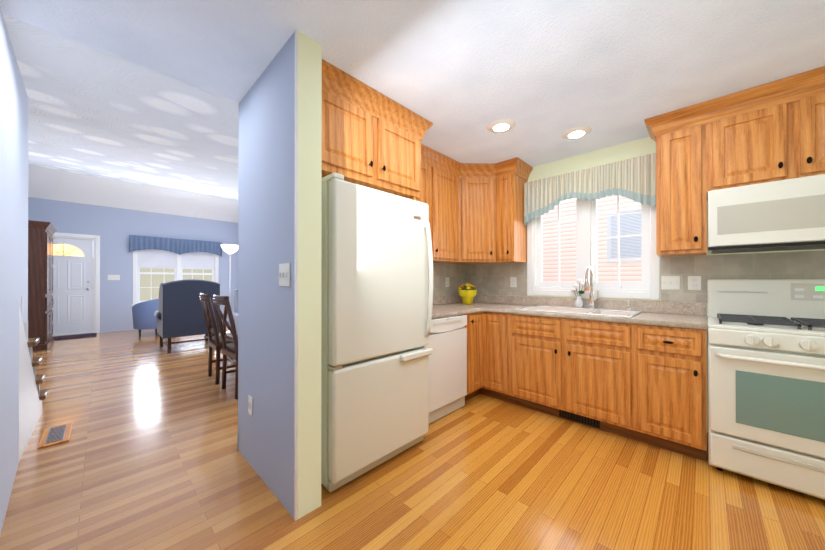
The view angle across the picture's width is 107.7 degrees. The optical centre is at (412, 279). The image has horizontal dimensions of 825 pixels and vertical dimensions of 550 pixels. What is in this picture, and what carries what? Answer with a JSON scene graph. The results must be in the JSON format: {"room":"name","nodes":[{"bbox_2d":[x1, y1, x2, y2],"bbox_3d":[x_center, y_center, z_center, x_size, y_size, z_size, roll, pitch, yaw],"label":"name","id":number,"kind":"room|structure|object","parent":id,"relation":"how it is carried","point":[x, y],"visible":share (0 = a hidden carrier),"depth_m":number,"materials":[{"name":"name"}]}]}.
{"room":"kitchen","nodes":[
{"label":"kitchen","id":0,"kind":"room"},
{"bbox_2d":[0,6,28,534],"bbox_3d":[-1.150,-0.607,0.513,5.490,3.600,0.383,0,0,44],"label":"wall","id":1,"kind":"structure","parent":0,"point":[14,114],"depth_m":1.66,"materials":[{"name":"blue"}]},
{"bbox_2d":[28,197,237,332],"bbox_3d":[-6.524,-0.587,7.520,0.120,3.600,4.270,0,0,44],"label":"wall","id":2,"kind":"structure","parent":0,"point":[113,228],"depth_m":7.09,"materials":[{"name":"blue paint"}]},
{"bbox_2d":[52,232,99,335],"bbox_3d":[-7.508,0.107,6.474,0.159,2.205,1.090,0,0,44],"label":"front door","id":3,"kind":"structure","parent":2,"relation":"in","point":[76,284],"depth_m":6.60,"materials":[{"name":"white painted wood"},{"name":"glass"}]},
{"bbox_2d":[108,275,119,279],"bbox_3d":[-6.939,-0.049,6.995,0.012,0.120,0.200,0,0,44],"label":"light switch","id":4,"kind":"object","parent":2,"relation":"attached to","point":[113,277],"visible":1,"depth_m":7.00,"materials":[{"name":"white plastic"}]},
{"bbox_2d":[131,249,218,306],"bbox_3d":[-6.127,-0.141,7.893,0.170,1.670,1.820,0,0,44],"label":"living room window","id":5,"kind":"structure","parent":2,"relation":"in","point":[151,259],"depth_m":7.75,"materials":[{"name":"white wood"}]},
{"bbox_2d":[129,235,221,257],"bbox_3d":[-6.055,-0.830,7.825,0.125,0.453,1.916,0,0,44],"label":"valance","id":6,"kind":"object","parent":2,"relation":"attached to","point":[174,245],"visible":1,"depth_m":7.73,"materials":[{"name":"blue fabric"}]},
{"bbox_2d":[238,30,321,520],"bbox_3d":[-0.854,-0.048,1.858,0.901,2.490,0.141,0,0,44],"label":"wall","id":7,"kind":"structure","parent":0,"point":[280,222],"depth_m":1.60,"materials":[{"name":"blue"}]},
{"bbox_2d":[248,395,252,415],"bbox_3d":[-1.043,0.810,1.935,0.070,0.115,0.009,0,0,44],"label":"outlet","id":8,"kind":"object","parent":7,"relation":"attached to","point":[250,400],"depth_m":1.93,"materials":[{"name":"white plastic"}]},
{"bbox_2d":[279,263,289,286],"bbox_3d":[-0.674,-0.024,1.578,0.130,0.120,0.012,0,0,44],"label":"light switch","id":9,"kind":"object","parent":7,"relation":"attached to","point":[284,269],"depth_m":1.57,"materials":[{"name":"white plastic"}]},
{"bbox_2d":[238,131,454,264],"bbox_3d":[-0.268,-0.045,3.027,0.124,2.490,2.635,0,0,44],"label":"wall","id":10,"kind":"structure","parent":0,"point":[238,188],"depth_m":2.12,"materials":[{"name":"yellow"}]},
{"bbox_2d":[322,79,377,187],"bbox_3d":[-0.644,-0.888,2.085,0.649,0.490,0.471,0,0,44],"label":"upper cabinet","id":11,"kind":"object","parent":10,"relation":"attached to","point":[349,125],"depth_m":1.88,"materials":[{"name":"brown wood"}]},
{"bbox_2d":[370,111,425,201],"bbox_3d":[-0.315,-0.887,2.424,0.649,0.490,0.472,0,0,44],"label":"upper cabinet","id":12,"kind":"object","parent":10,"relation":"attached to","point":[401,153],"depth_m":2.20,"materials":[{"name":"brown wood"}]},
{"bbox_2d":[422,159,433,262],"bbox_3d":[-0.099,-0.661,2.869,0.339,0.941,0.470,0,0,44],"label":"upper cabinet","id":13,"kind":"object","parent":10,"relation":"attached to","point":[429,199],"depth_m":2.94,"materials":[{"name":"brown wood"}]},
{"bbox_2d":[445,277,448,286],"bbox_3d":[0.423,0.032,3.636,0.008,0.115,0.075,0,0,44],"label":"outlet","id":14,"kind":"object","parent":10,"relation":"attached to","point":[446,278],"depth_m":3.62,"materials":[{"name":"white plastic"}]},
{"bbox_2d":[433,293,461,304],"bbox_3d":[0.135,0.236,3.338,0.020,0.100,1.584,0,0,44],"label":"backsplash","id":15,"kind":"structure","parent":10,"relation":"attached to","point":[445,298],"depth_m":3.60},
{"bbox_2d":[434,163,461,262],"bbox_3d":[0.228,-0.660,3.207,0.339,0.941,0.470,0,0,44],"label":"upper cabinet","id":16,"kind":"object","parent":10,"relation":"attached to","point":[447,183],"depth_m":3.11,"materials":[{"name":"brown wood"}]},
{"bbox_2d":[0,322,824,549],"bbox_3d":[-2.732,1.200,3.222,11.700,0.001,6.180,0,0,44],"label":"floor","id":17,"kind":"structure","parent":0,"point":[148,455],"depth_m":1.73,"materials":[{"name":"brown wood"}]},
{"bbox_2d":[19,297,48,460],"bbox_3d":[-3.206,0.549,1.970,1.435,1.295,0.950,0,0,44],"label":"stair skirt board","id":18,"kind":"object","parent":17,"relation":"on","point":[32,396],"visible":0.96,"depth_m":2.20,"materials":[{"name":"white wood"}]},
{"bbox_2d":[28,220,56,351],"bbox_3d":[-6.837,0.111,5.312,1.120,2.190,0.656,0,0,44],"label":"armoire","id":19,"kind":"object","parent":17,"relation":"on","point":[40,280],"visible":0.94,"depth_m":5.12,"materials":[{"name":"brown wood"}]},
{"bbox_2d":[37,422,72,448],"bbox_3d":[-2.736,1.190,2.313,0.400,0.016,0.150,0,0,44],"label":"floor vent","id":20,"kind":"object","parent":17,"relation":"in","point":[55,435],"visible":1,"depth_m":2.29,"materials":[{"name":"brown wood"}]},
{"bbox_2d":[54,333,96,340],"bbox_3d":[-7.242,1.203,6.227,0.600,0.012,0.980,0,0,44],"label":"doormat","id":21,"kind":"object","parent":17,"relation":"on","point":[76,336],"visible":0.5,"depth_m":6.33,"materials":[{"name":"grey"}]},
{"bbox_2d":[132,299,157,335],"bbox_3d":[-5.672,0.800,6.710,0.822,0.820,0.846,0,0,44],"label":"barrel armchair","id":22,"kind":"object","parent":17,"relation":"on","point":[144,317],"visible":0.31,"depth_m":6.33,"materials":[{"name":"blue fabric"}]},
{"bbox_2d":[154,279,219,352],"bbox_3d":[-4.033,0.602,5.417,0.780,1.210,0.880,0,0,44],"label":"chair","id":23,"kind":"object","parent":17,"relation":"on","point":[179,312],"visible":0.75,"depth_m":5.07,"materials":[{"name":"blue fabric"}]},
{"bbox_2d":[199,293,237,384],"bbox_3d":[-2.276,0.685,3.708,0.475,1.035,0.565,0,0,44],"label":"dining chair","id":24,"kind":"object","parent":17,"relation":"on","point":[215,342],"visible":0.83,"depth_m":3.51,"materials":[{"name":"brown wood"}]},
{"bbox_2d":[212,295,237,398],"bbox_3d":[-1.824,0.683,3.284,0.475,1.035,0.565,0,0,44],"label":"dining chair","id":25,"kind":"object","parent":17,"relation":"on","point":[230,350],"visible":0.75,"depth_m":3.12,"materials":[{"name":"brown wood"}]},
{"bbox_2d":[221,244,237,333],"bbox_3d":[-4.126,0.218,6.816,0.370,1.985,0.370,0,0,44],"label":"torchiere floor lamp","id":26,"kind":"object","parent":17,"relation":"on","point":[229,249],"visible":0.77,"depth_m":6.75,"materials":[{"name":"silver metal"}]},
{"bbox_2d":[233,289,237,333],"bbox_3d":[-2.657,0.686,5.184,0.640,1.040,0.700,0,0,44],"label":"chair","id":27,"kind":"object","parent":17,"relation":"on","point":[235,314],"visible":0.04,"depth_m":5.11,"materials":[{"name":"fabric"}]},
{"bbox_2d":[321,172,432,491],"bbox_3d":[-0.403,0.305,2.164,0.842,1.785,0.799,0,0,44],"label":"fridge","id":28,"kind":"object","parent":17,"relation":"on","point":[376,280],"visible":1,"depth_m":1.82,"materials":[{"name":"white metal"}]},
{"bbox_2d":[422,314,466,423],"bbox_3d":[0.090,0.759,2.823,0.612,0.856,0.592,0,0,44],"label":"dishwasher","id":29,"kind":"object","parent":17,"relation":"on","point":[447,344],"visible":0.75,"depth_m":2.61,"materials":[{"name":"beige metal"}]},
{"bbox_2d":[465,329,484,400],"bbox_3d":[0.394,0.763,3.163,0.632,0.874,0.295,0,0,44],"label":"base cabinet","id":30,"kind":"object","parent":17,"relation":"on","point":[475,337],"depth_m":2.95,"materials":[{"name":"brown wood"}]},
{"bbox_2d":[485,329,508,401],"bbox_3d":[1.027,0.763,3.165,0.283,0.874,0.629,0,0,44],"label":"base cabinet","id":31,"kind":"object","parent":17,"relation":"on","point":[496,344],"depth_m":2.94,"materials":[{"name":"brown wood"}]},
{"bbox_2d":[509,309,636,440],"bbox_3d":[1.473,0.762,2.733,0.958,0.874,0.629,0,0,44],"label":"base cabinet","id":32,"kind":"object","parent":17,"relation":"on","point":[634,369],"depth_m":2.45,"materials":[{"name":"brown wood"}]},
{"bbox_2d":[432,301,540,312],"bbox_3d":[0.487,0.305,3.011,0.979,0.039,1.604,0,0,44],"label":"countertop","id":33,"kind":"structure","parent":32,"relation":"on","point":[452,305],"depth_m":3.20,"materials":[{"name":"grey stone"}]},
{"bbox_2d":[458,283,476,303],"bbox_3d":[0.642,0.165,3.520,0.218,0.242,0.221,0,0,44],"label":"pot","id":34,"kind":"object","parent":33,"relation":"on","point":[467,292],"visible":1,"depth_m":3.46,"materials":[{"name":"yellow ceramic"}]},
{"bbox_2d":[432,309,706,360],"bbox_3d":[0.963,0.302,2.143,1.623,0.039,1.020,0,0,44],"label":"countertop","id":35,"kind":"structure","parent":32,"relation":"on","point":[679,338],"depth_m":2.34,"materials":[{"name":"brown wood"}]},
{"bbox_2d":[516,305,642,317],"bbox_3d":[1.490,0.383,2.725,0.884,0.220,0.574,0,0,44],"label":"sink","id":36,"kind":"object","parent":35,"relation":"in","point":[606,311],"depth_m":2.73,"materials":[{"name":"white ceramic"}]},
{"bbox_2d":[541,305,628,312],"bbox_3d":[1.694,0.305,2.935,0.860,0.039,0.033,0,0,44],"label":"countertop","id":37,"kind":"structure","parent":32,"relation":"on","point":[542,306],"depth_m":2.74,"materials":[{"name":"grey stone"}]},
{"bbox_2d":[571,279,584,307],"bbox_3d":[1.622,0.131,2.945,0.134,0.282,0.082,0,0,44],"label":"vase","id":38,"kind":"object","parent":37,"relation":"on","point":[579,302],"visible":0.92,"depth_m":2.92,"materials":[{"name":"white ceramic"}]},
{"bbox_2d":[583,266,631,310],"bbox_3d":[1.732,0.073,2.685,0.339,0.400,0.228,0,0,44],"label":"faucet","id":39,"kind":"object","parent":37,"relation":"on","point":[587,287],"depth_m":2.79,"materials":[{"name":"silver metal"}]},
{"bbox_2d":[633,313,706,324],"bbox_3d":[1.944,0.303,2.283,0.408,0.039,0.621,0,0,44],"label":"countertop","id":40,"kind":"structure","parent":32,"relation":"on","point":[648,316],"depth_m":2.25,"materials":[{"name":"grey stone"}]},
{"bbox_2d":[637,349,706,461],"bbox_3d":[1.952,0.760,2.269,0.376,0.874,0.629,0,0,44],"label":"base cabinet","id":41,"kind":"object","parent":17,"relation":"on","point":[671,391],"depth_m":2.04,"materials":[{"name":"brown wood"}]},
{"bbox_2d":[707,279,824,499],"bbox_3d":[2.323,0.597,1.824,0.768,1.200,0.731,0,0,44],"label":"stove","id":42,"kind":"object","parent":17,"relation":"on","point":[766,376],"visible":1,"depth_m":1.74,"materials":[{"name":"white enameled metal"},{"name":"glass"},{"name":"black cast iron"}]},
{"bbox_2d":[0,0,824,222],"bbox_3d":[-2.767,-1.729,3.194,11.500,0.981,6.080,0,0,44],"label":"ceiling","id":43,"kind":"structure","parent":0,"point":[461,75],"depth_m":1.79,"materials":[{"name":"white paint"}]},
{"bbox_2d":[487,118,515,132],"bbox_3d":[0.717,-1.234,2.435,0.229,0.014,0.229,0,0,38],"label":"recessed light","id":44,"kind":"object","parent":43,"relation":"in","point":[501,125],"depth_m":2.41,"materials":[{"name":"white"}]},
{"bbox_2d":[561,126,591,139],"bbox_3d":[1.387,-1.233,2.552,0.229,0.014,0.229,0,0,38],"label":"recessed light","id":45,"kind":"object","parent":43,"relation":"in","point":[577,132],"depth_m":2.53,"materials":[{"name":"white"}]},
{"bbox_2d":[482,136,824,431],"bbox_3d":[2.057,-0.046,2.693,3.920,2.490,0.120,0,0,44],"label":"wall","id":46,"kind":"structure","parent":0,"point":[630,149],"depth_m":2.83,"materials":[{"name":"yellow paint"}]},
{"bbox_2d":[442,167,501,264],"bbox_3d":[0.700,-0.659,3.500,0.609,0.941,0.609,0,0,44],"label":"upper cabinet","id":47,"kind":"object","parent":46,"relation":"attached to","point":[478,184],"depth_m":3.26,"materials":[{"name":"brown wood"}]},
{"bbox_2d":[458,163,493,170],"bbox_3d":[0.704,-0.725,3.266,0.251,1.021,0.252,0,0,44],"label":"crown molding","id":48,"kind":"structure","parent":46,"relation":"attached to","point":[461,166],"depth_m":3.22,"materials":[{"name":"brown wood"}]},
{"bbox_2d":[494,167,528,262],"bbox_3d":[1.088,-0.659,3.313,0.208,0.941,0.339,0,0,44],"label":"upper cabinet","id":49,"kind":"object","parent":46,"relation":"attached to","point":[510,231],"depth_m":3.21,"materials":[{"name":"brown wood"}]},
{"bbox_2d":[510,277,516,286],"bbox_3d":[1.159,0.031,3.463,0.075,0.115,0.008,0,0,44],"label":"outlet","id":50,"kind":"object","parent":46,"relation":"attached to","point":[513,280],"depth_m":3.46,"materials":[{"name":"white plastic"}]},
{"bbox_2d":[473,293,704,316],"bbox_3d":[2.007,0.234,2.641,3.678,0.100,0.020,0,0,44],"label":"backsplash","id":51,"kind":"structure","parent":46,"relation":"attached to","point":[698,307],"depth_m":2.82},
{"bbox_2d":[524,153,655,225],"bbox_3d":[1.641,-0.825,2.906,1.136,0.460,0.111,0,0,44],"label":"valance","id":52,"kind":"object","parent":46,"relation":"attached to","point":[633,179],"visible":0.98,"depth_m":2.80,"materials":[{"name":"grey fabric"}]},
{"bbox_2d":[527,195,659,299],"bbox_3d":[1.724,-0.395,2.990,1.144,1.134,0.118,0,0,44],"label":"kitchen window","id":53,"kind":"structure","parent":46,"relation":"in","point":[587,238],"depth_m":2.96,"materials":[{"name":"white wood"}]},
{"bbox_2d":[661,276,679,289],"bbox_3d":[2.146,0.028,2.505,0.120,0.115,0.012,0,0,44],"label":"light switch","id":54,"kind":"object","parent":46,"relation":"attached to","point":[673,282],"depth_m":2.50,"materials":[{"name":"white plastic"}]},
{"bbox_2d":[654,115,709,256],"bbox_3d":[2.091,-0.662,2.341,0.278,0.941,0.339,0,0,44],"label":"upper cabinet","id":55,"kind":"object","parent":46,"relation":"attached to","point":[683,149],"depth_m":2.21,"materials":[{"name":"brown wood"}]},
{"bbox_2d":[688,276,700,289],"bbox_3d":[2.251,0.028,2.406,0.080,0.115,0.008,0,0,44],"label":"outlet","id":56,"kind":"object","parent":46,"relation":"attached to","point":[694,282],"depth_m":2.40,"materials":[{"name":"white plastic"}]},
{"bbox_2d":[710,91,797,190],"bbox_3d":[2.329,-0.875,2.111,0.385,0.516,0.339,0,0,44],"label":"upper cabinet","id":57,"kind":"object","parent":46,"relation":"attached to","point":[772,131],"depth_m":1.97,"materials":[{"name":"brown wood"}]},
{"bbox_2d":[707,174,824,253],"bbox_3d":[2.442,-0.405,1.949,0.758,0.412,0.399,0,0,44],"label":"microwave","id":58,"kind":"object","parent":57,"relation":"attached to","point":[784,215],"visible":1,"depth_m":1.89,"materials":[{"name":"white painted metal"},{"name":"glass"},{"name":"plastic"}]},
{"bbox_2d":[798,83,824,177],"bbox_3d":[2.606,-0.876,1.843,0.385,0.516,0.339,0,0,44],"label":"upper cabinet","id":59,"kind":"object","parent":46,"relation":"attached to","point":[811,102],"depth_m":1.81,"materials":[{"name":"brown wood"}]},
{"label":"outside","id":60,"kind":"structure","parent":0,"visible":0},
{"bbox_2d":[140,268,211,300],"bbox_3d":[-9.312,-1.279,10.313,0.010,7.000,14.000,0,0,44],"label":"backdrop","id":61,"kind":"structure","parent":60,"point":[145,281],"depth_m":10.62,"materials":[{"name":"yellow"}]},
{"bbox_2d":[543,195,641,281],"bbox_3d":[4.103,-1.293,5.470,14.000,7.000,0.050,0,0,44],"label":"window panes","id":62,"kind":"structure","parent":60,"point":[630,247],"depth_m":5.87,"materials":[{"name":"white"}]}
]}

